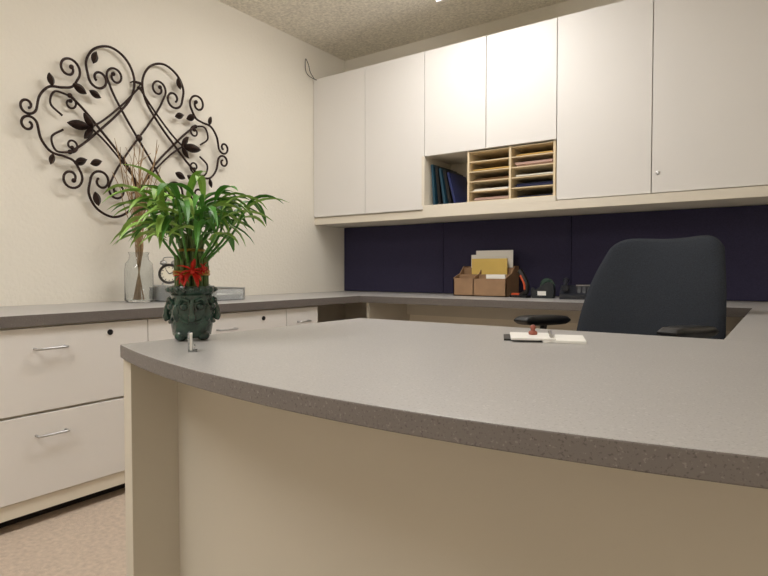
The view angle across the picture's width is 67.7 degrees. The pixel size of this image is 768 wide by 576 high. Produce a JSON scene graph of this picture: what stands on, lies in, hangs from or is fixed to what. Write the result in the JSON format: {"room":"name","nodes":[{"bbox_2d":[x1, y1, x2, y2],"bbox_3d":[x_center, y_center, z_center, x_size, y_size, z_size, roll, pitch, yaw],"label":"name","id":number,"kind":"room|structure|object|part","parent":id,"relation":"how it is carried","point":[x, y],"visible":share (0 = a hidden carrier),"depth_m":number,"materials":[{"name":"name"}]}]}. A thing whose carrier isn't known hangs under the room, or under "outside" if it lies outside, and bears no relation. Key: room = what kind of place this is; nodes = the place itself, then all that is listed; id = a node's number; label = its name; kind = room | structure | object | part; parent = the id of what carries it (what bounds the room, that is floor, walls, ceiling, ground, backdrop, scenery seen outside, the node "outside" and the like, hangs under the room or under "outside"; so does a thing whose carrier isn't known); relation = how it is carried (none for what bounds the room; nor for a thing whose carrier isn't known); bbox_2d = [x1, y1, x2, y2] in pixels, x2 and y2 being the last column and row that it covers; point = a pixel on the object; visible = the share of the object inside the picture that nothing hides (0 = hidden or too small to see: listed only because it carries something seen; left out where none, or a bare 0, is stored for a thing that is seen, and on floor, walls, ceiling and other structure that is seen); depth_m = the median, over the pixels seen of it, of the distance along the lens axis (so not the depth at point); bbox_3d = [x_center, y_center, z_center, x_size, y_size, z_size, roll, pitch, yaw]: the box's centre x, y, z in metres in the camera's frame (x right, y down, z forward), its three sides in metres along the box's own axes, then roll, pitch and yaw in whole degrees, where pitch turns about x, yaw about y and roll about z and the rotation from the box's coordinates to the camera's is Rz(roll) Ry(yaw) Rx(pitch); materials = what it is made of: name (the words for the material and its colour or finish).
{"room":"office","nodes":[
{"label":"office","id":0,"kind":"room"},
{"bbox_2d":[0,488,125,575],"bbox_3d":[-0.600,0.907,1.121,3.380,0.100,5.800,1,2,35],"label":"floor","id":1,"kind":"structure","parent":0,"point":[87,537],"depth_m":1.88,"materials":[{"name":"beige carpet"}]},
{"bbox_2d":[0,294,359,527],"bbox_3d":[-1.223,0.447,2.449,0.617,0.740,2.922,1,2,35],"label":"drawer cabinet","id":2,"kind":"object","parent":1,"relation":"on","point":[62,443],"visible":0.56,"depth_m":2.10,"materials":[{"name":"beige laminate"}]},
{"bbox_3d":[-1.333,0.748,2.320,0.557,0.050,2.545,1,2,35],"label":"rail","id":3,"kind":"part","parent":2,"relation":"part of","materials":[{"name":"beige laminate"}]},
{"bbox_2d":[0,294,359,328],"bbox_3d":[-1.230,0.097,2.445,0.599,0.040,2.920,1,2,35],"label":"countertop","id":4,"kind":"structure","parent":2,"relation":"on","point":[49,314],"depth_m":2.35,"materials":[{"name":"grey laminate"}]},
{"bbox_2d":[112,138,160,301],"bbox_3d":[-1.178,-0.322,2.751,0.243,0.778,0.193,1,2,35],"label":"glass vase","id":5,"kind":"object","parent":4,"relation":"on","point":[138,270],"visible":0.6,"depth_m":2.72,"materials":[{"name":"clear glass"}]},
{"bbox_3d":[-1.183,-0.053,2.762,0.132,0.239,0.132,1,2,35],"label":"vase glass","id":6,"kind":"part","parent":5,"relation":"part of","materials":[{"name":"clear glass"}]},
{"bbox_2d":[153,284,244,301],"bbox_3d":[-0.947,0.022,2.916,0.286,0.081,0.365,1,2,35],"label":"desk tray","id":7,"kind":"object","parent":4,"relation":"on","point":[223,293],"visible":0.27,"depth_m":2.87,"materials":[{"name":"plastic"}]},
{"bbox_2d":[158,257,173,285],"bbox_3d":[-1.062,-0.080,2.828,0.100,0.149,0.047,-1,2,-18],"label":"alarm clock","id":8,"kind":"object","parent":7,"relation":"on","point":[165,272],"visible":0.72,"depth_m":2.81,"materials":[{"name":"grey metal"}]},
{"bbox_2d":[120,318,767,575],"bbox_3d":[0.300,0.490,1.004,1.577,0.740,0.937,1,2,35],"label":"reception desk","id":9,"kind":"object","parent":1,"relation":"on","point":[358,446],"visible":1,"depth_m":0.88,"materials":[{"name":"laminate"}]},
{"bbox_3d":[-0.299,0.489,1.495,0.027,0.713,0.782,1,2,35],"label":"panel","id":10,"kind":"part","parent":9,"relation":"part of","materials":[{"name":"laminate"}]},
{"bbox_2d":[188,332,197,351],"bbox_3d":[-0.357,0.100,1.067,0.016,0.036,0.024,0,2,-15],"label":"card holder","id":11,"kind":"object","parent":9,"relation":"on","point":[190,335],"visible":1,"depth_m":1.06,"materials":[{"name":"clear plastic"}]},
{"bbox_2d":[102,164,286,340],"bbox_3d":[-0.408,-0.067,1.257,0.359,0.358,0.391,1,2,35],"label":"bamboo","id":12,"kind":"object","parent":9,"relation":"on","point":[191,307],"visible":0.99,"depth_m":1.21,"materials":[{"name":"green plant"}]},
{"bbox_3d":[0.178,0.509,0.828,1.522,0.713,0.020,1,2,35],"label":"panel","id":13,"kind":"part","parent":9,"relation":"part of","materials":[{"name":"laminate"}]},
{"bbox_2d":[504,330,585,343],"bbox_3d":[0.348,0.104,1.251,0.174,0.017,0.121,0,2,14],"label":"notepad","id":14,"kind":"object","parent":9,"relation":"on","point":[548,337],"visible":1,"depth_m":1.22,"materials":[{"name":"white paper"}]},
{"bbox_2d":[528,325,536,334],"bbox_3d":[0.330,0.092,1.267,0.020,0.022,0.020,1,2,35],"label":"stamp","id":15,"kind":"object","parent":14,"relation":"on","point":[532,331],"visible":1,"depth_m":1.26,"materials":[{"name":"plastic"}]},
{"bbox_2d":[290,291,767,336],"bbox_3d":[0.837,0.426,3.153,3.178,0.740,0.598,1,2,35],"label":"desk","id":16,"kind":"object","parent":1,"relation":"on","point":[421,307],"depth_m":3.38,"materials":[{"name":"beige laminate"}]},
{"bbox_3d":[0.035,0.431,3.681,0.020,0.700,0.460,1,2,35],"label":"support panel","id":17,"kind":"part","parent":16,"relation":"part of","materials":[{"name":"laminate"}]},
{"bbox_2d":[453,250,518,296],"bbox_3d":[0.615,-0.090,3.447,0.340,0.274,0.190,1,2,35],"label":"desk organizer","id":18,"kind":"object","parent":16,"relation":"on","point":[491,273],"visible":0.91,"depth_m":3.41,"materials":[{"name":"brown cardboard"}]},
{"bbox_2d":[510,269,530,297],"bbox_3d":[0.770,-0.025,3.225,0.041,0.165,0.118,-1,2,-40],"label":"stapler","id":19,"kind":"object","parent":16,"relation":"on","point":[526,287],"visible":0.98,"depth_m":3.19,"materials":[{"name":"black plastic"}]},
{"bbox_2d":[290,291,767,317],"bbox_3d":[0.837,0.077,3.143,3.178,0.040,0.598,1,2,35],"label":"countertop","id":20,"kind":"structure","parent":16,"relation":"on","point":[734,308],"depth_m":3.05,"materials":[{"name":"grey laminate"}]},
{"bbox_2d":[531,278,555,297],"bbox_3d":[0.882,0.001,3.169,0.130,0.110,0.059,1,2,25],"label":"tape dispenser","id":21,"kind":"object","parent":16,"relation":"on","point":[547,289],"visible":1,"depth_m":3.14,"materials":[{"name":"black plastic"}]},
{"bbox_3d":[0.983,0.442,3.308,2.000,0.700,0.020,1,2,35],"label":"modesty panel","id":22,"kind":"part","parent":16,"relation":"part of","materials":[{"name":"beige laminate"}]},
{"bbox_2d":[559,278,589,299],"bbox_3d":[1.055,0.001,3.086,0.200,0.114,0.180,1,2,20],"label":"desk telephone","id":23,"kind":"object","parent":16,"relation":"on","point":[577,292],"visible":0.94,"depth_m":3.04,"materials":[{"name":"plastic"}]},
{"bbox_3d":[0.966,0.143,3.275,1.960,0.100,0.040,1,2,35],"label":"support rail","id":24,"kind":"part","parent":16,"relation":"part of","materials":[{"name":"laminate"}]},
{"bbox_2d":[514,235,726,339],"bbox_3d":[0.853,0.315,2.110,0.690,1.025,0.734,1,2,35],"label":"office chair","id":25,"kind":"object","parent":1,"relation":"on","point":[676,287],"visible":0.34,"depth_m":2.21,"materials":[{"name":"grey fabric"}]},
{"bbox_3d":[0.627,0.126,2.255,0.270,0.043,0.084,-1,2,-37],"label":"armrest","id":26,"kind":"part","parent":25,"relation":"part of","materials":[{"name":"black plastic"}]},
{"bbox_3d":[0.963,0.139,1.808,0.270,0.043,0.084,-1,2,-37],"label":"armrest","id":27,"kind":"part","parent":25,"relation":"part of","materials":[{"name":"black plastic"}]},
{"bbox_2d":[724,308,767,341],"bbox_3d":[1.354,0.472,1.630,0.579,0.740,1.298,1,2,35],"label":"countertop","id":28,"kind":"structure","parent":1,"relation":"on","point":[754,326],"depth_m":1.49,"materials":[{"name":"laminate"}]},
{"bbox_2d":[0,0,344,322],"bbox_3d":[-1.942,-0.395,2.026,0.100,2.450,5.600,1,2,35],"label":"wall","id":29,"kind":"structure","parent":0,"point":[249,75],"depth_m":2.96,"materials":[{"name":"paint"}]},
{"bbox_2d":[19,45,228,217],"bbox_3d":[-1.234,-0.756,2.883,0.061,0.828,1.108,1,2,35],"label":"metal wall art","id":30,"kind":"object","parent":29,"relation":"attached to","point":[90,123],"visible":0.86,"depth_m":2.76,"materials":[{"name":"metal"}]},
{"bbox_2d":[305,59,315,79],"bbox_3d":[-0.477,-1.498,3.946,0.168,0.127,0.017,-2,2,-43],"label":"cable","id":31,"kind":"object","parent":29,"relation":"attached to","point":[305,59],"visible":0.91,"depth_m":3.90,"materials":[{"name":"black plastic"}]},
{"bbox_2d":[162,285,220,340],"bbox_3d":[-0.419,0.054,1.249,0.109,0.118,0.109,1,2,35],"label":"ceramic planter","id":32,"kind":"object","parent":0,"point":[193,309],"depth_m":1.21,"materials":[{"name":"green ceramic"}]},
{"bbox_2d":[218,0,567,60],"bbox_3d":[-0.600,-1.642,1.046,3.380,0.100,5.800,1,2,35],"label":"ceiling","id":33,"kind":"structure","parent":0,"point":[346,30],"depth_m":3.54,"materials":[{"name":"paint"}]},
{"bbox_2d":[345,0,767,319],"bbox_3d":[1.039,-0.437,3.414,3.380,2.450,0.100,1,2,35],"label":"wall","id":34,"kind":"structure","parent":0,"point":[352,310],"depth_m":3.67,"materials":[{"name":"paint"}]},
{"bbox_2d":[344,223,443,292],"bbox_3d":[0.052,-0.207,4.042,0.843,0.469,0.017,1,2,35],"label":"panel","id":35,"kind":"object","parent":34,"relation":"attached to","point":[410,257],"visible":1,"depth_m":4.01,"materials":[{"name":"purple fabric"}]},
{"bbox_2d":[444,215,571,295],"bbox_3d":[0.743,-0.192,3.557,0.840,0.469,0.017,1,2,35],"label":"panel","id":36,"kind":"object","parent":34,"relation":"attached to","point":[541,247],"visible":0.74,"depth_m":3.48,"materials":[{"name":"purple fabric"}]},
{"bbox_2d":[314,0,767,227],"bbox_3d":[0.686,-0.924,3.365,2.641,1.002,0.361,1,2,35],"label":"upper cabinet","id":37,"kind":"object","parent":34,"relation":"attached to","point":[647,105],"visible":0.98,"depth_m":2.96,"materials":[{"name":"beige laminate"}]},
{"bbox_2d":[431,164,466,204],"bbox_3d":[0.427,-0.632,3.570,0.159,0.250,0.260,1,2,35],"label":"file folders","id":38,"kind":"object","parent":37,"relation":"in","point":[449,186],"visible":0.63,"depth_m":3.50,"materials":[{"name":"blue plastic"}]},
{"bbox_2d":[467,140,556,201],"bbox_3d":[0.787,-0.643,3.304,0.517,0.293,0.316,1,2,35],"label":"letter sorter","id":39,"kind":"object","parent":37,"relation":"in","point":[530,170],"visible":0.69,"depth_m":3.24,"materials":[{"name":"brown wood"}]},
{"bbox_2d":[571,205,767,301],"bbox_3d":[1.501,-0.176,3.024,1.007,0.469,0.017,1,2,35],"label":"panel","id":40,"kind":"object","parent":34,"relation":"attached to","point":[743,230],"visible":0.52,"depth_m":2.93,"materials":[{"name":"purple fabric"}]}
]}

